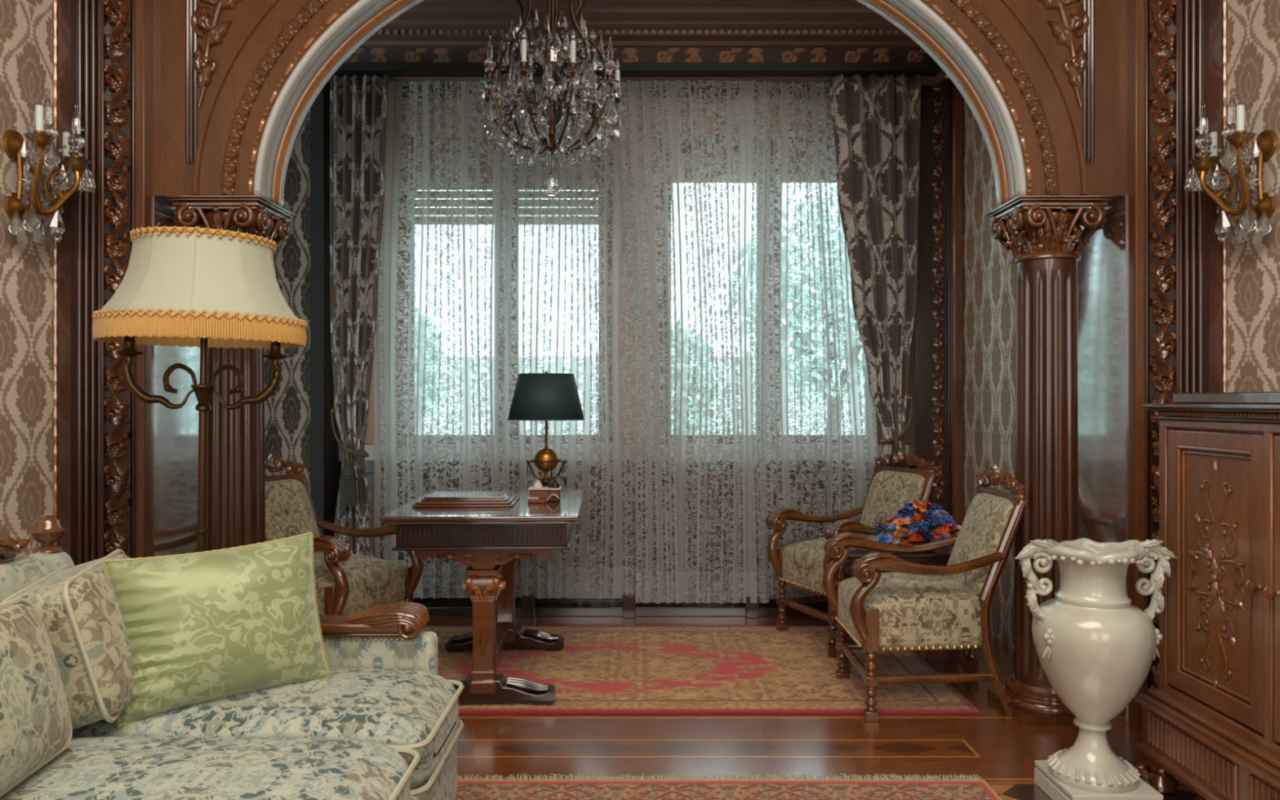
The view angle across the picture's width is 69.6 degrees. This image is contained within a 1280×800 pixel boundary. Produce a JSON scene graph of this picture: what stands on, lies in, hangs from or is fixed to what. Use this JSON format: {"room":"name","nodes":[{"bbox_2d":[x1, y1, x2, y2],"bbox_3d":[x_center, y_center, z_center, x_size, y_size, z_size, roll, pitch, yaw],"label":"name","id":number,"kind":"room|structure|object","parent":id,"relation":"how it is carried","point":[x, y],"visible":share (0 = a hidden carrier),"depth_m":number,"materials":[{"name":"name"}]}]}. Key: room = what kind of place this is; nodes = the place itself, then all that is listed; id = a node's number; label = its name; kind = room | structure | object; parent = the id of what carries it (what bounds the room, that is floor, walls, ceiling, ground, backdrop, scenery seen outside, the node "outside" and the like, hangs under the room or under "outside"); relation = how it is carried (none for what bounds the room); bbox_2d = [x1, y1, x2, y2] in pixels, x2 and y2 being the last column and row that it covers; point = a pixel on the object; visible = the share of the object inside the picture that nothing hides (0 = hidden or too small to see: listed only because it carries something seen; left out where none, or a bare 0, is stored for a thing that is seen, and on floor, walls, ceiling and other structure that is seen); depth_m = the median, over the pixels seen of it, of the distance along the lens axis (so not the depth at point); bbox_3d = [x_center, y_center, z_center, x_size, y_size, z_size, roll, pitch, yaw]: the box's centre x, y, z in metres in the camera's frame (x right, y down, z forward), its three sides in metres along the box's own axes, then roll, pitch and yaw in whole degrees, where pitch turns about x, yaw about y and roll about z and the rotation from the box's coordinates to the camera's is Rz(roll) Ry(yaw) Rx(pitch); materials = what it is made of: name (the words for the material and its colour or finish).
{"room":"living room","nodes":[
{"label":"living room","id":0,"kind":"room"},
{"bbox_2d":[0,0,57,558],"bbox_3d":[-2.130,-0.500,0.065,0.120,3.400,6.530,0,0,0],"label":"wall","id":1,"kind":"structure","parent":0,"point":[26,26],"depth_m":3.10,"materials":[{"name":"paper"}]},
{"bbox_2d":[2,88,96,245],"bbox_3d":[-1.953,-0.779,3.067,0.252,0.518,0.273,0,0,28],"label":"wall sconce","id":2,"kind":"object","parent":1,"relation":"attached to","point":[70,179],"visible":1,"depth_m":3.03,"materials":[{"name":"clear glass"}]},
{"bbox_2d":[35,104,44,131],"bbox_3d":[-1.935,-0.907,2.965,0.023,0.086,0.023,0,0,0],"label":"candle","id":3,"kind":"object","parent":2,"relation":"on","point":[39,109],"depth_m":2.96,"materials":[{"name":"white wax"}]},
{"bbox_2d":[62,131,70,156],"bbox_3d":[-1.970,-0.877,3.160,0.023,0.086,0.023,0,0,0],"label":"candle","id":4,"kind":"object","parent":2,"relation":"on","point":[65,151],"depth_m":3.15,"materials":[{"name":"white wax"}]},
{"bbox_2d":[52,0,199,565],"bbox_3d":[-1.948,-0.500,3.608,0.305,3.400,0.743,0,0,0],"label":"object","id":5,"kind":"structure","parent":1,"relation":"attached to","point":[126,473],"depth_m":3.31,"materials":[{"name":"brown wood"}]},
{"bbox_2d":[264,108,310,493],"bbox_3d":[-2.150,-0.430,5.250,0.700,3.260,0.100,0,0,0],"label":"wall","id":6,"kind":"structure","parent":0,"point":[287,411],"depth_m":5.20,"materials":[{"name":"fabric"}]},
{"bbox_2d":[410,594,828,617],"bbox_3d":[-0.090,1.140,5.180,3.300,0.120,0.240,0,0,0],"label":"trim","id":7,"kind":"structure","parent":6,"relation":"attached to","point":[527,606],"depth_m":5.10,"materials":[{"name":"black wood"}]},
{"bbox_2d":[332,0,946,85],"bbox_3d":[-0.020,-1.907,4.870,3.360,0.305,0.539,0,0,0],"label":"trim","id":8,"kind":"structure","parent":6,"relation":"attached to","point":[430,30],"depth_m":4.85,"materials":[{"name":"brown wood"}]},
{"bbox_2d":[152,0,1127,202],"bbox_3d":[0.000,-1.478,3.500,3.600,1.445,0.200,0,0,0],"label":"wall","id":9,"kind":"structure","parent":0,"point":[172,175],"depth_m":3.40,"materials":[{"name":"brown wood"}]},
{"bbox_2d":[185,0,242,164],"bbox_3d":[-1.383,-1.535,3.388,0.584,1.330,0.030,0,0,0],"label":"trim","id":10,"kind":"structure","parent":9,"relation":"attached to","point":[197,17],"depth_m":3.39,"materials":[{"name":"brown wood"}]},
{"bbox_2d":[193,0,1086,195],"bbox_3d":[0.000,-1.388,3.385,3.292,1.266,0.031,0,0,0],"label":"trim","id":11,"kind":"structure","parent":9,"relation":"attached to","point":[1034,95],"depth_m":3.38,"materials":[{"name":"brown wood"}]},
{"bbox_2d":[253,0,1026,207],"bbox_3d":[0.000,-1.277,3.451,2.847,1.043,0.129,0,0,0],"label":"trim","id":12,"kind":"structure","parent":9,"relation":"attached to","point":[363,11],"depth_m":3.43,"materials":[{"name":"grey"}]},
{"bbox_2d":[1037,0,1094,164],"bbox_3d":[1.383,-1.535,3.388,0.584,1.330,0.030,0,0,0],"label":"trim","id":13,"kind":"structure","parent":9,"relation":"attached to","point":[1082,17],"depth_m":3.39,"materials":[{"name":"brown wood"}]},
{"bbox_2d":[364,74,949,444],"bbox_3d":[-0.250,-0.450,5.460,4.500,3.300,0.200,0,0,0],"label":"wall","id":14,"kind":"structure","parent":0,"point":[370,434],"depth_m":5.36,"materials":[{"name":"beige paint"}]},
{"bbox_2d":[310,82,341,536],"bbox_3d":[-1.762,-0.300,5.190,0.075,3.000,0.340,0,0,0],"label":"trim","id":15,"kind":"structure","parent":14,"relation":"attached to","point":[325,464],"depth_m":5.02,"materials":[{"name":"black wood"}]},
{"bbox_2d":[329,74,388,557],"bbox_3d":[-1.552,-0.302,5.022,0.252,2.905,0.314,0,0,-35],"label":"drape","id":16,"kind":"object","parent":14,"relation":"hanging from","point":[357,104],"visible":0.88,"depth_m":4.99,"materials":[{"name":"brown fabric"}]},
{"bbox_2d":[373,80,513,598],"bbox_3d":[-1.090,-0.333,5.070,0.781,2.845,0.051,0,0,0],"label":"sheer curtain","id":17,"kind":"object","parent":14,"relation":"hanging from","point":[393,161],"visible":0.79,"depth_m":5.07,"materials":[{"name":"white fabric"}]},
{"bbox_2d":[399,137,612,443],"bbox_3d":[-0.790,-0.647,5.469,1.260,1.806,0.098,0,0,0],"label":"window","id":18,"kind":"structure","parent":14,"relation":"in","point":[482,170],"depth_m":5.43,"materials":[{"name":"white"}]},
{"bbox_2d":[415,147,598,224],"bbox_3d":[-0.790,-1.300,5.508,1.170,0.500,0.020,0,0,0],"label":"roller shutter","id":19,"kind":"object","parent":18,"relation":"attached to","point":[482,170],"depth_m":5.50,"materials":[{"name":"beige plastic"}]},
{"bbox_2d":[502,83,645,599],"bbox_3d":[-0.365,-0.328,5.110,0.798,2.855,0.053,0,0,0],"label":"sheer curtain","id":20,"kind":"object","parent":14,"relation":"hanging from","point":[554,584],"visible":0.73,"depth_m":5.11,"materials":[{"name":"white fabric"}]},
{"bbox_2d":[341,461,871,599],"bbox_3d":[-0.095,0.775,5.327,3.310,0.850,0.065,0,0,0],"label":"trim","id":21,"kind":"structure","parent":14,"relation":"attached to","point":[370,465],"depth_m":5.29,"materials":[{"name":"white fabric"}]},
{"bbox_2d":[338,443,908,461],"bbox_3d":[-0.100,0.303,5.345,3.300,0.094,0.150,0,0,0],"label":"window sill","id":22,"kind":"structure","parent":14,"relation":"attached to","point":[369,448],"depth_m":5.27,"materials":[{"name":"grey stone"}]},
{"bbox_2d":[327,62,940,98],"bbox_3d":[-0.100,-1.776,5.130,3.400,0.043,0.460,0,0,0],"label":"trim","id":23,"kind":"structure","parent":14,"relation":"attached to","point":[350,68],"depth_m":4.90,"materials":[{"name":"black wood"}]},
{"bbox_2d":[617,80,770,603],"bbox_3d":[0.296,-0.320,5.060,0.848,2.870,0.047,0,0,0],"label":"sheer curtain","id":24,"kind":"object","parent":14,"relation":"hanging from","point":[747,131],"visible":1,"depth_m":5.06,"materials":[{"name":"white fabric"}]},
{"bbox_2d":[657,137,880,443],"bbox_3d":[0.760,-0.647,5.469,1.320,1.806,0.097,0,0,0],"label":"window","id":25,"kind":"structure","parent":14,"relation":"in","point":[735,148],"depth_m":5.43,"materials":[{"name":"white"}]},
{"bbox_2d":[680,147,836,182],"bbox_3d":[0.760,-1.425,5.508,1.230,0.249,0.020,0,0,0],"label":"roller shutter","id":26,"kind":"object","parent":25,"relation":"attached to","point":[682,150],"depth_m":5.50,"materials":[{"name":"beige"}]},
{"bbox_2d":[755,81,878,599],"bbox_3d":[0.989,-0.328,5.090,0.694,2.855,0.049,0,0,0],"label":"sheer curtain","id":27,"kind":"object","parent":14,"relation":"hanging from","point":[857,445],"visible":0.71,"depth_m":5.09,"materials":[{"name":"white fabric"}]},
{"bbox_2d":[829,74,920,467],"bbox_3d":[1.290,-0.302,4.949,0.496,2.906,0.239,0,0,-10],"label":"drape","id":28,"kind":"object","parent":14,"relation":"hanging from","point":[877,122],"visible":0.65,"depth_m":4.98,"materials":[{"name":"brown fabric"}]},
{"bbox_2d":[904,78,963,576],"bbox_3d":[1.670,-0.300,5.230,0.260,3.000,0.260,0,0,0],"label":"trim","id":29,"kind":"structure","parent":14,"relation":"attached to","point":[935,432],"depth_m":5.14,"materials":[{"name":"black wood"}]},
{"bbox_2d":[425,616,1206,799],"bbox_3d":[0.000,1.250,1.275,6.000,0.100,8.950,0,0,0],"label":"floor","id":30,"kind":"structure","parent":0,"point":[990,744],"depth_m":3.25,"materials":[{"name":"brown wood"}]},
{"bbox_2d":[92,226,306,551],"bbox_3d":[-1.355,0.345,2.860,0.598,1.714,0.598,0,0,24],"label":"floor lamp","id":31,"kind":"object","parent":30,"relation":"on","point":[202,288],"visible":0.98,"depth_m":2.69,"materials":[{"name":"cream fabric"},{"name":"gold fabric fringe"},{"name":"brass"}]},
{"bbox_2d":[114,335,143,366],"bbox_3d":[-1.555,-0.167,2.803,0.080,0.130,0.080,1,0,-16],"label":"socket","id":32,"kind":"object","parent":31,"relation":"attached to","point":[129,350],"depth_m":2.79,"materials":[{"name":"gold metal"}]},
{"bbox_2d":[262,341,288,368],"bbox_3d":[-1.155,-0.163,2.917,0.080,0.130,0.080,1,0,-16],"label":"socket","id":33,"kind":"object","parent":31,"relation":"attached to","point":[275,354],"depth_m":2.90,"materials":[{"name":"gold metal"}]},
{"bbox_2d":[164,195,295,551],"bbox_3d":[-1.570,0.223,3.555,0.351,1.954,0.351,0,0,0],"label":"column","id":34,"kind":"structure","parent":30,"relation":"on","point":[236,468],"depth_m":3.46,"materials":[{"name":"brown wood"}]},
{"bbox_2d":[0,515,463,799],"bbox_3d":[-1.018,0.729,1.432,1.114,0.942,2.265,0,0,0],"label":"sofa","id":35,"kind":"object","parent":30,"relation":"on","point":[384,723],"visible":0.8,"depth_m":1.90,"materials":[{"name":"beige fabric"}]},
{"bbox_2d":[0,604,71,793],"bbox_3d":[-1.189,0.545,1.560,0.230,0.300,0.500,-16,2,-6],"label":"cushion","id":36,"kind":"object","parent":35,"relation":"on","point":[35,720],"depth_m":1.66,"materials":[{"name":"beige fabric"}]},
{"bbox_2d":[15,554,134,729],"bbox_3d":[-1.265,0.542,2.110,0.230,0.305,0.500,-17,5,-16],"label":"cushion","id":37,"kind":"object","parent":35,"relation":"on","point":[77,607],"depth_m":1.91,"materials":[{"name":"beige fabric"}]},
{"bbox_2d":[0,735,410,799],"bbox_3d":[-0.902,0.783,1.673,0.875,0.200,0.605,0,0,0],"label":"seat cushion","id":38,"kind":"object","parent":35,"relation":"on","point":[115,767],"depth_m":1.73,"materials":[{"name":"beige fabric"}]},
{"bbox_2d":[102,532,331,728],"bbox_3d":[-0.986,0.525,2.171,0.477,0.380,0.198,0,0,-41],"label":"throw pillow","id":39,"kind":"object","parent":35,"relation":"on","point":[203,626],"visible":0.94,"depth_m":2.10,"materials":[{"name":"green fabric"}]},
{"bbox_2d":[71,667,458,788],"bbox_3d":[-0.902,0.784,2.220,0.875,0.201,0.470,0,0,0],"label":"seat cushion","id":40,"kind":"object","parent":35,"relation":"on","point":[417,710],"depth_m":2.07,"materials":[{"name":"beige fabric"}]},
{"bbox_2d":[422,626,980,714],"bbox_3d":[-0.060,1.194,4.175,2.720,0.012,1.330,0,0,0],"label":"rug","id":41,"kind":"object","parent":30,"relation":"on","point":[597,669],"visible":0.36,"depth_m":4.01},
{"bbox_2d":[265,453,422,615],"bbox_3d":[-1.415,0.720,4.114,0.688,0.947,0.622,0,0,22],"label":"armchair","id":42,"kind":"object","parent":41,"relation":"on","point":[347,583],"visible":0.36,"depth_m":4.11,"materials":[{"name":"carved wood"},{"name":"patterned upholstery fabric"}]},
{"bbox_2d":[379,488,585,705],"bbox_3d":[-0.626,0.814,4.000,0.750,0.748,1.050,0,0,-2],"label":"writing desk","id":43,"kind":"object","parent":41,"relation":"on","point":[491,540],"visible":0.96,"depth_m":3.57,"materials":[{"name":"brown wood"}]},
{"bbox_2d":[412,491,519,507],"bbox_3d":[-0.735,0.421,3.930,0.410,0.038,0.320,0,0,-2],"label":"box","id":44,"kind":"object","parent":43,"relation":"on","point":[436,499],"visible":1,"depth_m":3.81,"materials":[{"name":"brown wood"}]},
{"bbox_2d":[506,370,585,486],"bbox_3d":[-0.420,0.155,4.120,0.347,0.570,0.347,0,0,0],"label":"table lamp","id":45,"kind":"object","parent":43,"relation":"on","point":[545,396],"visible":0.91,"depth_m":4.00,"materials":[{"name":"brass"},{"name":"dark green fabric"}]},
{"bbox_2d":[527,469,566,503],"bbox_3d":[-0.403,0.372,3.992,0.163,0.136,0.153,0,0,-2],"label":"inkstand","id":46,"kind":"object","parent":43,"relation":"on","point":[538,493],"visible":1,"depth_m":3.98,"materials":[{"name":"brown wood"}]},
{"bbox_2d":[765,447,935,639],"bbox_3d":[1.074,0.720,4.635,0.688,0.947,0.622,0,0,-24],"label":"armchair","id":47,"kind":"object","parent":41,"relation":"on","point":[800,564],"visible":0.59,"depth_m":4.69,"materials":[{"name":"beige fabric"}]},
{"bbox_2d":[822,542,977,673],"bbox_3d":[1.170,0.927,4.140,0.644,0.522,0.310,0,0,0],"label":"side table","id":48,"kind":"object","parent":41,"relation":"on","point":[940,557],"visible":0.26,"depth_m":4.02,"materials":[{"name":"brown wood"}]},
{"bbox_2d":[862,498,960,549],"bbox_3d":[1.240,0.559,4.140,0.475,0.213,0.360,0,0,0],"label":"cloth","id":49,"kind":"object","parent":48,"relation":"on","point":[913,524],"visible":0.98,"depth_m":4.08,"materials":[{"name":"multicoloured fabric"}]},
{"bbox_2d":[897,539,929,545],"bbox_3d":[1.250,0.642,4.140,0.240,0.045,0.240,0,0,0],"label":"bowl","id":50,"kind":"object","parent":48,"relation":"on","point":[903,542],"depth_m":4.04,"materials":[{"name":"brown wood"}]},
{"bbox_2d":[822,464,1026,721],"bbox_3d":[1.129,0.732,3.700,0.688,0.947,0.622,0,0,0],"label":"armchair","id":51,"kind":"object","parent":41,"relation":"on","point":[913,607],"visible":1,"depth_m":3.49,"materials":[{"name":"beige fabric"}]},
{"bbox_2d":[454,773,1002,799],"bbox_3d":[0.095,1.189,2.004,1.971,0.022,1.848,0,0,0],"label":"rug","id":52,"kind":"object","parent":30,"relation":"on","point":[580,788],"visible":0.84,"depth_m":2.82,"materials":[{"name":"beige carpet"}]},
{"bbox_2d":[984,195,1115,725],"bbox_3d":[1.570,0.223,3.555,0.351,1.954,0.351,0,0,0],"label":"column","id":53,"kind":"structure","parent":30,"relation":"on","point":[1046,237],"depth_m":3.46,"materials":[{"name":"brown wood"}]},
{"bbox_2d":[1034,760,1163,799],"bbox_3d":[1.365,1.164,2.755,0.260,0.072,0.260,0,0,0],"label":"plinth","id":54,"kind":"object","parent":30,"relation":"on","point":[1054,788],"visible":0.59,"depth_m":2.67,"materials":[{"name":"grey stone"}]},
{"bbox_2d":[1014,537,1178,793],"bbox_3d":[1.346,0.771,2.739,0.370,0.715,0.349,0,0,-41],"label":"urn","id":55,"kind":"object","parent":54,"relation":"on","point":[1096,649],"visible":1,"depth_m":2.67,"materials":[{"name":"ceramic"}]},
{"bbox_2d":[1132,391,1279,799],"bbox_3d":[1.796,0.589,2.120,0.537,1.222,1.539,0,0,0],"label":"cabinet","id":56,"kind":"object","parent":30,"relation":"on","point":[1211,723],"visible":0.98,"depth_m":2.54,"materials":[{"name":"brown wood"}]},
{"bbox_2d":[963,97,1016,649],"bbox_3d":[1.860,-0.430,4.500,0.120,3.260,1.600,0,0,0],"label":"wall","id":57,"kind":"structure","parent":0,"point":[989,271],"depth_m":4.79,"materials":[{"name":"paper"}]},
{"bbox_2d":[1077,0,1227,729],"bbox_3d":[1.948,-0.500,3.608,0.305,3.400,0.743,0,0,0],"label":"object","id":58,"kind":"structure","parent":57,"relation":"attached to","point":[1150,284],"depth_m":3.33,"materials":[{"name":"brown wood"}]},
{"bbox_2d":[1222,0,1279,392],"bbox_3d":[2.130,-0.500,0.065,0.120,3.400,6.530,0,0,0],"label":"wall","id":59,"kind":"structure","parent":0,"point":[1253,26],"depth_m":3.10,"materials":[{"name":"paper"}]},
{"bbox_2d":[1183,88,1277,245],"bbox_3d":[1.956,-0.779,3.067,0.252,0.518,0.272,0,0,-31],"label":"wall sconce","id":60,"kind":"object","parent":59,"relation":"attached to","point":[1209,179],"visible":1,"depth_m":3.03,"materials":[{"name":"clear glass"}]},
{"bbox_2d":[1209,131,1217,156],"bbox_3d":[1.970,-0.877,3.160,0.023,0.086,0.023,0,0,0],"label":"candle","id":61,"kind":"object","parent":60,"relation":"on","point":[1214,151],"depth_m":3.15,"materials":[{"name":"white wax"}]},
{"bbox_2d":[1235,104,1244,131],"bbox_3d":[1.935,-0.907,2.965,0.023,0.086,0.023,0,0,0],"label":"candle","id":62,"kind":"object","parent":60,"relation":"on","point":[1240,109],"depth_m":2.96,"materials":[{"name":"white wax"}]},
{"bbox_3d":[0.000,-2.110,4.685,6.000,0.100,2.130,0,0,0],"label":"ceiling","id":63,"kind":"structure","parent":0,"visible":0},
{"bbox_2d":[475,0,627,195],"bbox_3d":[-0.403,-1.495,4.211,0.702,1.130,0.692,0,0,-4],"label":"chandelier","id":64,"kind":"object","parent":63,"relation":"hanging from","point":[551,108],"visible":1,"depth_m":4.10,"materials":[{"name":"clear glass"}]},
{"bbox_2d":[521,27,526,61],"bbox_3d":[-0.493,-1.508,3.909,0.023,0.149,0.022,0,0,0],"label":"candle","id":65,"kind":"object","parent":64,"relation":"on","point":[523,34],"depth_m":3.90,"materials":[{"name":"white wax"}]},
{"bbox_2d":[570,29,575,62],"bbox_3d":[-0.285,-1.508,3.918,0.023,0.149,0.022,0,0,0],"label":"candle","id":66,"kind":"object","parent":64,"relation":"on","point":[573,35],"depth_m":3.91,"materials":[{"name":"white wax"}]},
{"bbox_2d":[594,73,597,102],"bbox_3d":[-0.217,-1.508,4.442,0.023,0.149,0.022,0,0,0],"label":"candle","id":67,"kind":"object","parent":64,"relation":"on","point":[596,79],"depth_m":4.43,"materials":[{"name":"white wax"}]},
{"bbox_2d":[615,58,619,89],"bbox_3d":[-0.104,-1.508,4.267,0.023,0.149,0.022,0,0,0],"label":"candle","id":68,"kind":"object","parent":64,"relation":"on","point":[617,72],"depth_m":4.26,"materials":[{"name":"white wax"}]},
{"label":"outside","id":69,"kind":"structure","parent":0,"visible":0},
{"bbox_3d":[1.000,2.350,17.850,30.000,0.100,24.300,0,0,0],"label":"lawn","id":70,"kind":"structure","parent":69,"visible":0},
{"bbox_2d":[415,311,449,413],"bbox_3d":[-4.576,0.201,16.039,2.542,4.213,2.577,0,0,0],"label":"tree","id":71,"kind":"object","parent":70,"relation":"on","point":[429,328],"visible":0.03,"depth_m":15.92,"materials":[{"name":"green plant"}]},
{"bbox_2d":[423,356,864,434],"bbox_3d":[2.000,0.700,19.150,28.000,3.200,0.300,0,0,0],"label":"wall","id":72,"kind":"structure","parent":70,"relation":"on","point":[580,427],"depth_m":19.00,"materials":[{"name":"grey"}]},
{"bbox_2d":[671,325,720,434],"bbox_3d":[0.609,0.385,17.513,1.918,3.847,1.897,0,0,0],"label":"tree","id":73,"kind":"object","parent":70,"relation":"on","point":[696,421],"visible":0.09,"depth_m":17.09,"materials":[{"name":"green plant"}]},
{"bbox_2d":[725,185,864,434],"bbox_3d":[3.192,-0.634,15.514,3.498,5.879,3.449,0,0,0],"label":"tree","id":74,"kind":"object","parent":70,"relation":"on","point":[797,216],"visible":0.17,"depth_m":15.07,"materials":[{"name":"green plant"}]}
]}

